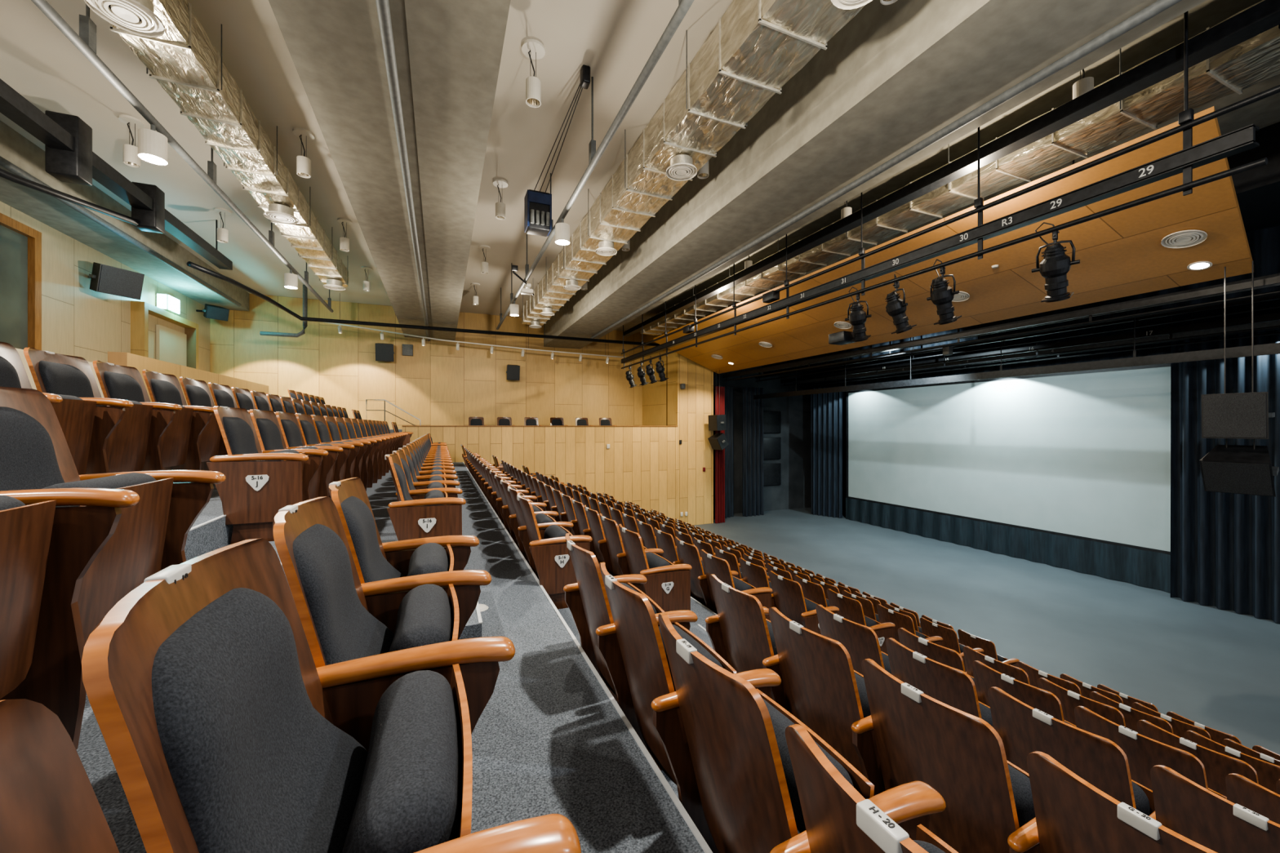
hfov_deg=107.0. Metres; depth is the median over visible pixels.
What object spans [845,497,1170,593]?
stage curtain
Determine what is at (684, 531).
seat
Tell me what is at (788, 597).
seat
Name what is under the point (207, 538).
floor
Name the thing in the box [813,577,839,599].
seat
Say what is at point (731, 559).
seat
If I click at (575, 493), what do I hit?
seat
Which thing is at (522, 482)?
seat
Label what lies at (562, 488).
seat
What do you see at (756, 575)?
seat
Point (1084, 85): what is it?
pendant light
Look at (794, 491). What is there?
wall
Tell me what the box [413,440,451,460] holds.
seat
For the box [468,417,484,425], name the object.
seat
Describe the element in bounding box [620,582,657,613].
seat cushion
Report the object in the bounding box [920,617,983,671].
seat
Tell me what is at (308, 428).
cushion
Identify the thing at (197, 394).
cushion
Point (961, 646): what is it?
seat cushion
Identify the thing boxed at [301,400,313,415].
seat
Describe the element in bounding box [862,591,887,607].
seat
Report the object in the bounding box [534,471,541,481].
seat
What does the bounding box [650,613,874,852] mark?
seat
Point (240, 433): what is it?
cushion
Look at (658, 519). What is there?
seat
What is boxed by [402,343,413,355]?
air vent
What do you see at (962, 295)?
air diffuser
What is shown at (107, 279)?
loudspeaker
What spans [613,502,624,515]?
seat
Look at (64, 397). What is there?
seat cushion
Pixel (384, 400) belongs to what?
stair handrail
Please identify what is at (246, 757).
cushion
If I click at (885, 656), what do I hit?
seat cushion
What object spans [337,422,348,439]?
cushion
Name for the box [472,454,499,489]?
seat
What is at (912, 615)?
seat
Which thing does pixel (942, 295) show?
spotlight
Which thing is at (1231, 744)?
seat
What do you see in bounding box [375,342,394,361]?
loudspeaker
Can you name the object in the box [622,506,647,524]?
seat
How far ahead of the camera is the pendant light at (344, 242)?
9.83 m
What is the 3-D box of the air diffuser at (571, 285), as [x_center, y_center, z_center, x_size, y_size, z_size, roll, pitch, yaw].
[-1.600,-3.337,11.152,0.400,0.155,0.400,0,0,-23]
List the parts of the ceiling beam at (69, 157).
cable arm, hanger rod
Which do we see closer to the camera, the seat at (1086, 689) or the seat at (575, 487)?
the seat at (1086, 689)
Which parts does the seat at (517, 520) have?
backrest, armrest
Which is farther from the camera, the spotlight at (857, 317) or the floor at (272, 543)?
the spotlight at (857, 317)
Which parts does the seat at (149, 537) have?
backrest, armrest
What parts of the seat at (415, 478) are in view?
backrest, armrest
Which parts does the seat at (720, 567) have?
number plate, backrest, armrest, armrest, panel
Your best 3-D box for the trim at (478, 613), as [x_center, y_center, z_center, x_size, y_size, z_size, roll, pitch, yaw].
[-0.970,0.987,2.781,0.017,0.006,0.880,0,0,-23]
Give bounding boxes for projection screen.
[846,363,1170,555]
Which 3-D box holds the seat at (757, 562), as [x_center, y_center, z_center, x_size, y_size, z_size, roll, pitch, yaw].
[1.827,2.373,7.017,0.545,0.954,0.570,0,0,-23]
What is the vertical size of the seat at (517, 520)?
0.954 m
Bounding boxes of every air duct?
[110,0,348,287]
[520,0,865,325]
[640,0,1279,335]
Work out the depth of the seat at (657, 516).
11.86 m
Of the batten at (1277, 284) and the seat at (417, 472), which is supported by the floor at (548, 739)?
the seat at (417, 472)
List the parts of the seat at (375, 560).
number plate, backrest, armrest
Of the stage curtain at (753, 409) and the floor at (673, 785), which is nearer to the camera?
the floor at (673, 785)
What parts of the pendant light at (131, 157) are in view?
lamp shade, ceiling plate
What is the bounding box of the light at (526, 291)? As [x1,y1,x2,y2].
[511,265,533,295]
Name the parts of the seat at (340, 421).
backrest, armrest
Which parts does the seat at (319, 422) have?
backrest, armrest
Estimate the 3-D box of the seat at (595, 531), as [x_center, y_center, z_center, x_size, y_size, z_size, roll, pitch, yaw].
[-0.351,1.353,5.233,0.545,0.954,0.570,0,0,-23]
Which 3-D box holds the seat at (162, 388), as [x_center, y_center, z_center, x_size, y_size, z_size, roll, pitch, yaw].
[-3.720,0.033,3.957,0.545,0.954,0.570,0,0,-23]
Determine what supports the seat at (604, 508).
on the floor
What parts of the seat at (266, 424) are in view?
backrest, armrest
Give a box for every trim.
[189,515,226,531]
[401,425,677,426]
[462,462,712,852]
[475,600,482,623]
[690,596,716,615]
[697,624,706,632]
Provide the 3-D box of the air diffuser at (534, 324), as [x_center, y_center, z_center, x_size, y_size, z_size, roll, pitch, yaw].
[-3.422,-3.337,15.485,0.400,0.155,0.400,0,0,-23]
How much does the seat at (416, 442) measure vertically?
0.954 m
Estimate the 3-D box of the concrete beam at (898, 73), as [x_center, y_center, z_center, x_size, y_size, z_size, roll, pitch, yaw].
[0.902,-3.750,9.590,1.500,1.100,20.980,0,0,-23]
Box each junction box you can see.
[683,324,694,333]
[762,290,779,303]
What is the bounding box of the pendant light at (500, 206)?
[493,178,507,219]
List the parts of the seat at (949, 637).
backrest, armrest, panel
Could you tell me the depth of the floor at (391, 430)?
14.50 m
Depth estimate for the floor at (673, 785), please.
1.97 m
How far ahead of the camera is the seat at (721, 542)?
9.30 m
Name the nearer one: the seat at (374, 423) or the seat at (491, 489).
the seat at (491, 489)
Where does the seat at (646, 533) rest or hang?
on the floor
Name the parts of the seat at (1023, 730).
number plate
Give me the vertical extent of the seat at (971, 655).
0.954 m
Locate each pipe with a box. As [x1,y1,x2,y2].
[0,155,241,306]
[31,0,333,312]
[259,284,307,337]
[375,0,430,341]
[496,0,693,329]
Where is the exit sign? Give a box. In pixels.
[156,293,179,314]
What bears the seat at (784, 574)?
on the floor
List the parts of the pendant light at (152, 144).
stem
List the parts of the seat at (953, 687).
number plate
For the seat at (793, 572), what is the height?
0.954 m
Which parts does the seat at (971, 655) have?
number plate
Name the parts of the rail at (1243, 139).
rail, rail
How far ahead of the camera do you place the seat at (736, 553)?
7.31 m
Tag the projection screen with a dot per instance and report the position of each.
(1083, 455)
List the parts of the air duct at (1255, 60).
hanger rod, hanger rod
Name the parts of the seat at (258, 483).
backrest, panel, row plate, armrest, armrest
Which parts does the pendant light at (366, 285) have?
lamp shade, ceiling plate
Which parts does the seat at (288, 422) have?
backrest, armrest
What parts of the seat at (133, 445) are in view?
backrest, armrest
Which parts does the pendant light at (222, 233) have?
ceiling plate, lamp shade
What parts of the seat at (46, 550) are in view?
armrest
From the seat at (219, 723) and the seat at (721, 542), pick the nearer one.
the seat at (219, 723)
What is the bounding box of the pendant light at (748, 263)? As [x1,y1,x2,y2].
[744,255,752,269]
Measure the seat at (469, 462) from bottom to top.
0.954 m
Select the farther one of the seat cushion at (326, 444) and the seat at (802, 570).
the seat at (802, 570)
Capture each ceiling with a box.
[0,0,733,317]
[1233,169,1279,233]
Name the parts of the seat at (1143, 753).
number plate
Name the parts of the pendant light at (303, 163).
lamp shade, ceiling plate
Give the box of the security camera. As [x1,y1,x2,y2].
[680,383,684,389]
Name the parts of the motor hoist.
hoist frame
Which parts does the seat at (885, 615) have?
backrest, armrest, panel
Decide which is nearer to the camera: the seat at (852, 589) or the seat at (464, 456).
the seat at (852, 589)
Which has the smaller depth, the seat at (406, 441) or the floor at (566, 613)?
the floor at (566, 613)
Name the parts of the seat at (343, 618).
number plate, backrest, armrest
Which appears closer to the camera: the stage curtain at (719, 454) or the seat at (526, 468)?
the seat at (526, 468)
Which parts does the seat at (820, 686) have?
armrest, number plate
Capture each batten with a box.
[186,261,659,346]
[722,273,1279,381]
[737,283,1279,379]
[753,294,1279,399]
[755,290,1279,382]
[781,311,1279,386]
[797,311,1279,386]
[808,311,1279,383]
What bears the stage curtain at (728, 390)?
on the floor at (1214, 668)
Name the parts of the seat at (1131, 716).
number plate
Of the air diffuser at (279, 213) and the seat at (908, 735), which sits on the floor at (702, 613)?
the seat at (908, 735)
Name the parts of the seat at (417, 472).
backrest, armrest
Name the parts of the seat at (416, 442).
backrest, armrest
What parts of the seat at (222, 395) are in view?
backrest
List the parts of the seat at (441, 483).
backrest, armrest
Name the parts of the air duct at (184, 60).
hanger rod, hanger rod, hanger rod, hanger rod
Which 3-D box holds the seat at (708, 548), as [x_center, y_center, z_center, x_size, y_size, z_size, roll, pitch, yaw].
[1.029,2.033,6.594,0.545,0.954,0.570,0,0,-23]
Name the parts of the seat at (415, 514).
backrest, panel, row plate, armrest, armrest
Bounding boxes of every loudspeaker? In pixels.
[88,262,144,300]
[195,303,229,320]
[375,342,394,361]
[506,364,519,380]
[707,431,728,450]
[708,369,726,431]
[1199,438,1279,497]
[1200,261,1275,439]
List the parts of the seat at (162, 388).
backrest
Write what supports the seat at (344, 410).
on the floor at (207, 538)
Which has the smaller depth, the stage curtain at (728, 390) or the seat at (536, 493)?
the seat at (536, 493)
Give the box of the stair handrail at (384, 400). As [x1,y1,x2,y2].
[365,399,421,425]
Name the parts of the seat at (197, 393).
backrest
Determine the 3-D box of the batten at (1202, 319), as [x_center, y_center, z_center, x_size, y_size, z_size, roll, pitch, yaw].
[10.733,-2.579,12.543,0.054,1.438,17.800,0,0,-23]
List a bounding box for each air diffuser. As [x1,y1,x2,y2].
[84,0,164,37]
[263,203,298,224]
[323,279,345,290]
[528,320,541,328]
[540,307,554,315]
[563,280,580,290]
[595,240,617,255]
[666,154,697,180]
[711,354,722,359]
[758,342,772,347]
[831,0,872,8]
[833,321,851,328]
[951,290,969,302]
[1160,229,1207,248]
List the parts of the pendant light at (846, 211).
lamp shade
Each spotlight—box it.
[625,362,637,387]
[636,360,648,385]
[645,355,658,383]
[655,353,668,382]
[828,286,871,345]
[884,274,916,333]
[926,258,961,324]
[1031,222,1079,302]
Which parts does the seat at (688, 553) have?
armrest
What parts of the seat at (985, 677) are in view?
number plate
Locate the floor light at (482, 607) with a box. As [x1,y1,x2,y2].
[478,604,488,612]
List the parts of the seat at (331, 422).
backrest, armrest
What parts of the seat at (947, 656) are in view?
number plate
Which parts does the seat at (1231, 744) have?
number plate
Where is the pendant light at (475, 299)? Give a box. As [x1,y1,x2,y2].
[471,282,479,305]
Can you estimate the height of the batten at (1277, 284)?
1.388 m
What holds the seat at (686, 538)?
on the floor
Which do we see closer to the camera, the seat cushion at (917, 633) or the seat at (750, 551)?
the seat cushion at (917, 633)
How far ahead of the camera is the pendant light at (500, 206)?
8.29 m
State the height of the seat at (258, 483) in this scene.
0.954 m
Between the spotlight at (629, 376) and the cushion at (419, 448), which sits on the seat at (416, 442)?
the cushion at (419, 448)
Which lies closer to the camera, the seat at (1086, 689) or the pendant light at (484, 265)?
the seat at (1086, 689)
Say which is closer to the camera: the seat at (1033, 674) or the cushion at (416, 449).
the seat at (1033, 674)
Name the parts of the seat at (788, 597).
backrest, armrest, panel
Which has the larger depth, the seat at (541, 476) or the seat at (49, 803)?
the seat at (541, 476)
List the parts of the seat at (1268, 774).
number plate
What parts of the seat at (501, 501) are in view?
backrest, armrest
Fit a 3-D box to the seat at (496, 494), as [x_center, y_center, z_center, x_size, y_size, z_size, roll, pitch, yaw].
[-1.584,1.013,5.842,0.545,0.954,0.570,0,0,-23]
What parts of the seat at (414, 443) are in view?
backrest, armrest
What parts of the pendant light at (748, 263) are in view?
lamp shade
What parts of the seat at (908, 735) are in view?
armrest, number plate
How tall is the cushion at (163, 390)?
0.500 m
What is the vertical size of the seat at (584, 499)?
0.954 m
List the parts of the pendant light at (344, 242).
lamp shade, ceiling plate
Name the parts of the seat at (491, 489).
backrest, armrest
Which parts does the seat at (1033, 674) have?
number plate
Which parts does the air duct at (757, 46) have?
hanger rod, hanger rod, hanger rod, hanger rod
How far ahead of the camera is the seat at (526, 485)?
9.17 m
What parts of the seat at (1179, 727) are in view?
number plate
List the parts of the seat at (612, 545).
armrest, backrest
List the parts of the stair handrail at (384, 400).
rail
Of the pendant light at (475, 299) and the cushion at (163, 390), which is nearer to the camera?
the cushion at (163, 390)
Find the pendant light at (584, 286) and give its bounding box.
[581,281,587,290]
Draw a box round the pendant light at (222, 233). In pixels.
[213,207,231,243]
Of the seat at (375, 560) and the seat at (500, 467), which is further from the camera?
the seat at (500, 467)
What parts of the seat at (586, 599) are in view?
number plate, backrest, armrest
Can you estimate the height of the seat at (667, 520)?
0.954 m
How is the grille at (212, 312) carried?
attached to the loudspeaker at (213, 312)
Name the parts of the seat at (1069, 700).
number plate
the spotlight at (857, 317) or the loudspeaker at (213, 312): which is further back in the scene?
the loudspeaker at (213, 312)
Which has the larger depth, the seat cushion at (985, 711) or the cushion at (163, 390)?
the cushion at (163, 390)
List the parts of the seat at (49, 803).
backrest, armrest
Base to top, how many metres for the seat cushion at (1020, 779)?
0.380 m
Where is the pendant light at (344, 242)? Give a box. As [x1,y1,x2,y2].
[337,217,351,251]
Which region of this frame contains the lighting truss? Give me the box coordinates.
[614,0,1279,332]
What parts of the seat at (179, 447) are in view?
backrest, armrest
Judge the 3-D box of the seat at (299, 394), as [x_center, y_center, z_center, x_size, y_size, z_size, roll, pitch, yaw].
[-7.633,-0.327,10.935,0.545,0.954,0.570,0,0,-23]
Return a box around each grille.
[206,306,228,320]
[708,415,717,430]
[708,439,721,449]
[1201,461,1273,496]
[1202,393,1266,437]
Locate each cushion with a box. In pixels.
[0,355,21,387]
[0,406,64,491]
[0,495,25,511]
[38,360,93,397]
[42,472,156,506]
[57,394,82,399]
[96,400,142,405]
[103,371,145,402]
[151,378,182,405]
[151,587,368,852]
[186,384,212,407]
[213,389,235,408]
[222,417,259,461]
[235,392,253,410]
[254,395,269,410]
[256,417,284,450]
[259,448,299,461]
[269,398,283,412]
[280,419,303,447]
[293,524,394,665]
[295,445,318,455]
[299,420,318,444]
[315,421,330,442]
[315,443,332,445]
[327,421,340,440]
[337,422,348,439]
[340,496,404,582]
[342,670,459,852]
[388,584,452,652]
[393,462,412,501]
[400,457,415,490]
[405,454,417,482]
[406,542,448,576]
[409,452,420,475]
[413,449,422,471]
[415,448,423,466]
[417,445,424,463]
[424,489,444,505]
[425,481,444,494]
[428,475,443,480]
[430,470,442,475]
[431,466,442,470]
[432,462,442,466]
[531,504,540,511]
[535,513,553,524]
[543,524,569,539]
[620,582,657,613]
[645,552,670,568]
[658,624,723,691]
[732,576,751,591]
[762,698,853,832]
[766,620,777,655]
[804,598,817,611]
[853,672,871,718]
[864,616,876,626]
[875,613,879,622]
[881,653,891,674]
[912,840,945,852]
[915,631,925,639]
[959,644,964,653]
[978,702,993,727]
[1007,764,1035,827]
[1131,781,1150,816]
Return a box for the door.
[130,300,198,368]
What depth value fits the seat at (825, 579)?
9.16 m
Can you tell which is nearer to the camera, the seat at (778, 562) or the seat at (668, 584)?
the seat at (668, 584)
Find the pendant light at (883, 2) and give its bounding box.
[880,0,897,4]
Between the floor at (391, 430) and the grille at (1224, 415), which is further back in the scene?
the floor at (391, 430)
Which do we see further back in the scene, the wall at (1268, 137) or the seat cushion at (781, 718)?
the wall at (1268, 137)
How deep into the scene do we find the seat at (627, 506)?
11.45 m
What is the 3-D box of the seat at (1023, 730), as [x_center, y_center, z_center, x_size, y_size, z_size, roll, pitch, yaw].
[1.929,1.693,2.134,0.545,0.955,0.570,0,0,-23]
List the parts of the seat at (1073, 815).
armrest, number plate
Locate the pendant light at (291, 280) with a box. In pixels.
[284,269,297,288]
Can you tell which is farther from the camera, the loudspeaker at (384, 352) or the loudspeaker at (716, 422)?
the loudspeaker at (716, 422)
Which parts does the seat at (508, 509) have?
backrest, armrest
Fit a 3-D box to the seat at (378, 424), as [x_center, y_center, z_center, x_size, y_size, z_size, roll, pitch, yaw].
[-5.190,0.353,9.771,0.545,0.954,0.570,0,0,-23]
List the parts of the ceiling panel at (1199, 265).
ceiling canopy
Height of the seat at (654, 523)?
0.954 m
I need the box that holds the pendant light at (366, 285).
[361,266,372,291]
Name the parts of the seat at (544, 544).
backrest, armrest, panel, armrest, row plate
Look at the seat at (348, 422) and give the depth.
6.93 m
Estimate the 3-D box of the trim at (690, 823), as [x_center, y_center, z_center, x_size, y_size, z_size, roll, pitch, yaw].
[-2.160,1.147,6.848,0.017,0.006,18.300,0,0,-23]
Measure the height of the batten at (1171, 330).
1.588 m
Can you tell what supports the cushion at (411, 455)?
on the seat at (417, 472)
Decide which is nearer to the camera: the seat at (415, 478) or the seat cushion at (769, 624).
the seat cushion at (769, 624)
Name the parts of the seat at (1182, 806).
armrest, number plate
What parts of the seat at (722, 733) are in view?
number plate, armrest, backrest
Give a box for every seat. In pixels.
[0,342,133,475]
[0,386,226,644]
[0,488,140,750]
[0,698,581,852]
[23,347,182,472]
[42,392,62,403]
[81,537,515,852]
[93,360,213,470]
[142,369,227,471]
[179,376,254,427]
[205,405,328,544]
[208,382,275,450]
[231,386,256,410]
[249,408,343,499]
[250,390,295,414]
[266,393,284,412]
[272,496,491,667]
[275,411,354,497]
[279,395,295,413]
[287,389,297,399]
[290,397,305,413]
[294,391,304,400]
[295,413,363,480]
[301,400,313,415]
[302,392,310,401]
[307,394,315,402]
[309,401,321,415]
[311,414,370,479]
[313,395,320,403]
[317,403,328,416]
[319,396,325,404]
[323,415,377,492]
[324,404,333,417]
[328,477,479,583]
[330,405,339,417]
[333,417,382,488]
[336,406,344,417]
[341,407,348,417]
[342,417,386,483]
[350,417,390,479]
[351,409,358,418]
[355,410,361,419]
[356,418,393,475]
[362,419,395,472]
[366,419,398,470]
[371,420,400,453]
[375,420,403,450]
[377,420,404,450]
[382,421,406,448]
[384,421,408,448]
[384,453,466,541]
[391,422,412,446]
[392,450,459,494]
[394,422,413,438]
[398,447,457,486]
[402,445,456,475]
[406,443,454,471]
[409,442,453,470]
[412,440,452,463]
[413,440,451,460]
[416,439,451,457]
[417,438,450,456]
[418,437,449,454]
[420,436,449,453]
[422,435,448,449]
[422,435,448,451]
[423,435,448,448]
[425,434,447,446]
[426,433,446,445]
[426,435,448,448]
[461,444,480,471]
[464,447,484,473]
[465,448,486,475]
[466,449,488,476]
[467,450,491,479]
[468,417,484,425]
[469,452,493,483]
[471,453,496,485]
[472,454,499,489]
[474,456,502,493]
[476,458,506,498]
[479,460,511,503]
[482,463,516,510]
[485,466,522,518]
[489,469,528,525]
[492,454,502,466]
[493,456,503,471]
[494,474,537,535]
[497,417,511,425]
[500,479,546,548]
[501,459,506,474]
[503,461,509,475]
[506,462,512,480]
[507,484,558,565]
[509,464,515,484]
[512,466,519,484]
[516,468,524,489]
[516,493,592,609]
[520,471,528,495]
[521,465,535,475]
[524,417,538,425]
[524,466,537,478]
[525,473,534,495]
[530,475,541,502]
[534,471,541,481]
[537,479,547,511]
[538,472,545,483]
[542,475,550,485]
[543,483,555,511]
[547,477,555,489]
[550,417,564,425]
[550,474,564,484]
[551,487,565,521]
[553,479,560,492]
[554,475,567,486]
[558,482,567,495]
[560,492,576,535]
[563,533,664,701]
[564,484,574,500]
[566,481,573,488]
[570,497,589,535]
[571,484,577,490]
[571,488,582,502]
[574,417,588,425]
[577,486,584,493]
[579,492,591,509]
[582,505,621,568]
[583,488,598,500]
[587,496,610,515]
[589,491,597,501]
[595,562,736,785]
[596,494,614,507]
[597,500,623,520]
[598,513,647,576]
[599,417,612,425]
[602,493,609,500]
[604,498,614,510]
[608,497,616,504]
[608,506,638,532]
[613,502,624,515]
[616,499,624,512]
[616,524,692,612]
[621,511,639,534]
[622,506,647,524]
[623,502,632,510]
[631,506,641,517]
[633,511,646,527]
[636,519,658,548]
[638,506,646,512]
[641,510,651,523]
[645,516,661,536]
[646,510,655,519]
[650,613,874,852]
[651,515,662,528]
[653,527,679,563]
[655,513,664,524]
[659,522,676,546]
[662,519,675,535]
[664,517,675,529]
[672,537,706,606]
[675,521,686,528]
[675,524,688,534]
[675,528,694,545]
[684,523,694,529]
[686,526,698,534]
[688,530,704,544]
[693,537,715,556]
[695,528,706,534]
[697,549,773,621]
[698,531,712,542]
[704,537,722,552]
[705,573,777,699]
[706,532,718,541]
[712,533,722,539]
[712,537,727,550]
[714,546,742,578]
[719,537,731,546]
[722,544,743,563]
[723,537,734,545]
[728,543,744,558]
[732,542,746,554]
[735,542,747,551]
[738,557,773,593]
[742,553,769,581]
[745,551,767,572]
[747,548,765,566]
[748,546,764,561]
[762,607,871,775]
[763,552,777,559]
[764,555,781,566]
[764,558,786,572]
[766,563,792,581]
[768,570,839,635]
[769,724,958,852]
[779,559,795,567]
[782,562,801,573]
[786,567,810,581]
[794,574,829,607]
[796,565,814,575]
[803,570,825,582]
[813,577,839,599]
[815,604,891,675]
[816,573,835,583]
[826,580,851,595]
[826,588,895,654]
[838,582,860,594]
[842,590,879,622]
[851,658,1035,852]
[853,591,881,614]
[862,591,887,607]
[876,604,942,645]
[884,603,922,633]
[885,637,993,727]
[889,602,920,626]
[897,627,974,683]
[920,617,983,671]
[921,614,959,643]
[957,629,1019,666]
[963,646,1030,684]
[971,660,1076,727]
[987,686,1155,816]
[1007,751,1217,852]
[1016,661,1081,695]
[1037,677,1125,727]
[1060,673,1123,703]
[1074,706,1226,799]
[1089,691,1173,733]
[1097,684,1158,711]
[1131,702,1211,739]
[1137,720,1258,799]
[1148,764,1279,852]
[1166,711,1241,744]
[1184,730,1279,793]
[1222,738,1279,766]
[1225,773,1279,824]
[1252,745,1279,760]
[1275,779,1279,795]
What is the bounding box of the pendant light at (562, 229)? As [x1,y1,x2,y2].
[555,218,569,244]
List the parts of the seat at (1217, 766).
number plate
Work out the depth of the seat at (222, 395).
4.88 m
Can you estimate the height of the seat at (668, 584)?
0.954 m
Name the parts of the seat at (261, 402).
backrest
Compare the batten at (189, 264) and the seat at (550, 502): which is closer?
the seat at (550, 502)
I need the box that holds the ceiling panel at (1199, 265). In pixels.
[653,106,1253,373]
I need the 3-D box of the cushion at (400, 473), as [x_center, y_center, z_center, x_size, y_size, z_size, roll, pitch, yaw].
[-1.631,0.510,3.339,0.218,0.500,0.440,0,0,-23]
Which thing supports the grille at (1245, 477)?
attached to the loudspeaker at (1226, 468)
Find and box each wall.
[0,200,209,372]
[209,293,642,429]
[402,321,713,525]
[642,328,675,426]
[713,365,811,515]
[842,398,846,511]
[1226,121,1279,183]
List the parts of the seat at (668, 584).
backrest, armrest, armrest, panel, row plate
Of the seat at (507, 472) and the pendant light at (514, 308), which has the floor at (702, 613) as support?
the seat at (507, 472)
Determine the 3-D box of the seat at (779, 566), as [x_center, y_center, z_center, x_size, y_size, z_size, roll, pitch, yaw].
[2.409,2.713,7.956,0.545,0.954,0.570,0,0,-23]
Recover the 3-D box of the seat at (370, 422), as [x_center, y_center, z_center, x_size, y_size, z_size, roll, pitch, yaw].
[-4.756,0.353,8.739,0.545,0.954,0.570,0,0,-23]
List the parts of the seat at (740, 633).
number plate, armrest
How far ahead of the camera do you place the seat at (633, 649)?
1.69 m
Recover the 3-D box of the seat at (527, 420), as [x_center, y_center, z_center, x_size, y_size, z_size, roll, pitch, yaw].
[-3.796,0.143,16.784,0.570,0.954,0.545,0,0,-23]
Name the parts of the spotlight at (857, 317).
flood light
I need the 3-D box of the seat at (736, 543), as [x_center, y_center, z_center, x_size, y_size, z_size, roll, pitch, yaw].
[2.703,3.393,11.899,0.545,0.954,0.570,0,0,-23]
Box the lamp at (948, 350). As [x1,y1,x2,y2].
[942,346,952,355]
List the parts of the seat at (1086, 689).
number plate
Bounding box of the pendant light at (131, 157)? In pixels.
[118,114,145,168]
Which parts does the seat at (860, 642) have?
number plate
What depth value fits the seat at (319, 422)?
5.19 m
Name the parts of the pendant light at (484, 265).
lamp shade, ceiling plate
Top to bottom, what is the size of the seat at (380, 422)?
0.954 m
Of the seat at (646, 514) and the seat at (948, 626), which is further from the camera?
the seat at (646, 514)
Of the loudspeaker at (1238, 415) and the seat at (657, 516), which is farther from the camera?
the seat at (657, 516)
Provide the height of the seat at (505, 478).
0.954 m
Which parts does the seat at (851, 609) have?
backrest, row plate, armrest, panel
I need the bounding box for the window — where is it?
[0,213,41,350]
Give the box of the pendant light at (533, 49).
[521,39,545,107]
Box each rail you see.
[326,322,623,363]
[621,11,1279,369]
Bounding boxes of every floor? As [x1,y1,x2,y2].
[76,470,398,852]
[184,484,233,561]
[217,541,289,587]
[389,429,402,433]
[452,462,704,852]
[458,608,481,639]
[558,608,581,645]
[616,701,679,799]
[688,625,713,649]
[689,598,715,629]
[693,506,1279,755]
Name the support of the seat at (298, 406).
on the floor at (207, 538)
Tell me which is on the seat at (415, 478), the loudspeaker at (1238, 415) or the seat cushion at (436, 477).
the seat cushion at (436, 477)
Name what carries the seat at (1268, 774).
on the floor
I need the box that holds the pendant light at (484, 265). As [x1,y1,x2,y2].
[479,244,490,274]
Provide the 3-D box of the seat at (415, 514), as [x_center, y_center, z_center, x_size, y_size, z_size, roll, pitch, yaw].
[-1.528,0.673,3.379,0.513,0.954,0.632,0,0,-23]
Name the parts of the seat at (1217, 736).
number plate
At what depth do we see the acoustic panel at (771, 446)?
21.68 m
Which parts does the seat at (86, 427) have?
backrest, armrest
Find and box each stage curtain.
[715,386,724,523]
[717,385,733,518]
[742,386,763,516]
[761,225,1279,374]
[810,386,842,518]
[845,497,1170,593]
[1170,328,1279,623]
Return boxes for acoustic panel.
[763,411,781,433]
[763,437,781,459]
[763,462,781,485]
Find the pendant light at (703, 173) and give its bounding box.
[697,160,708,178]
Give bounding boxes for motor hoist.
[524,64,590,236]
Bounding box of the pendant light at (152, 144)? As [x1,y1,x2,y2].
[137,124,167,164]
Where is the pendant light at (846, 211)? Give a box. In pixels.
[840,200,852,219]
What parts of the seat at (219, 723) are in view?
number plate, backrest, armrest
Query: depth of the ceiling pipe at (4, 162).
8.65 m
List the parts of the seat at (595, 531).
backrest, armrest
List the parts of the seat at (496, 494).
backrest, armrest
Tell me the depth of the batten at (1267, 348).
9.80 m
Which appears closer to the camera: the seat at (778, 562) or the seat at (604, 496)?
the seat at (778, 562)
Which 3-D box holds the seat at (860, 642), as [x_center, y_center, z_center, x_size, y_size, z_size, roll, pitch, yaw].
[1.494,1.693,3.167,0.545,0.955,0.570,0,0,-23]
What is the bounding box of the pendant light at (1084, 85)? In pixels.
[1072,68,1093,99]
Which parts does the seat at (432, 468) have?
backrest, armrest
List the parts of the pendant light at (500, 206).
lamp shade, ceiling plate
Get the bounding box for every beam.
[0,78,232,270]
[0,120,248,311]
[268,0,433,338]
[404,0,510,340]
[543,0,1206,349]
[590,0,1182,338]
[623,0,1279,336]
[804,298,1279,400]
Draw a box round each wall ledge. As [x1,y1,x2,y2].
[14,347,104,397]
[107,351,268,406]
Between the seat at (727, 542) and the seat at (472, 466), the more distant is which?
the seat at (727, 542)
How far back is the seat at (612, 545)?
4.60 m
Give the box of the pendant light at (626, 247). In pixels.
[622,239,630,251]
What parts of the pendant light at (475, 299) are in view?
lamp shade, ceiling plate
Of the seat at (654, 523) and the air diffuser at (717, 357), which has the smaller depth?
the seat at (654, 523)
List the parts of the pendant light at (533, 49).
lamp shade, ceiling plate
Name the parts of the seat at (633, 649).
number plate, backrest, armrest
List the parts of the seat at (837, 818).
armrest, number plate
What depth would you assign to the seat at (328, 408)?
9.54 m
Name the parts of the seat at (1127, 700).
number plate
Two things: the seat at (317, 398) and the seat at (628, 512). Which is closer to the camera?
the seat at (628, 512)
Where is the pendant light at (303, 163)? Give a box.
[293,127,314,177]
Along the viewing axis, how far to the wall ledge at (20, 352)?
4.13 m
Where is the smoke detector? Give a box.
[991,264,998,268]
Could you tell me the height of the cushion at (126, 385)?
0.500 m
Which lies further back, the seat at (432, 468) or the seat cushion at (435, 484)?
the seat at (432, 468)
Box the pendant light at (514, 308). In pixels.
[510,301,519,315]
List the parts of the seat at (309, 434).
backrest, armrest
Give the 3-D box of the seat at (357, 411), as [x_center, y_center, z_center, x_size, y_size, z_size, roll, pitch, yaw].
[-7.559,0.033,13.082,0.545,0.954,0.570,0,0,-23]

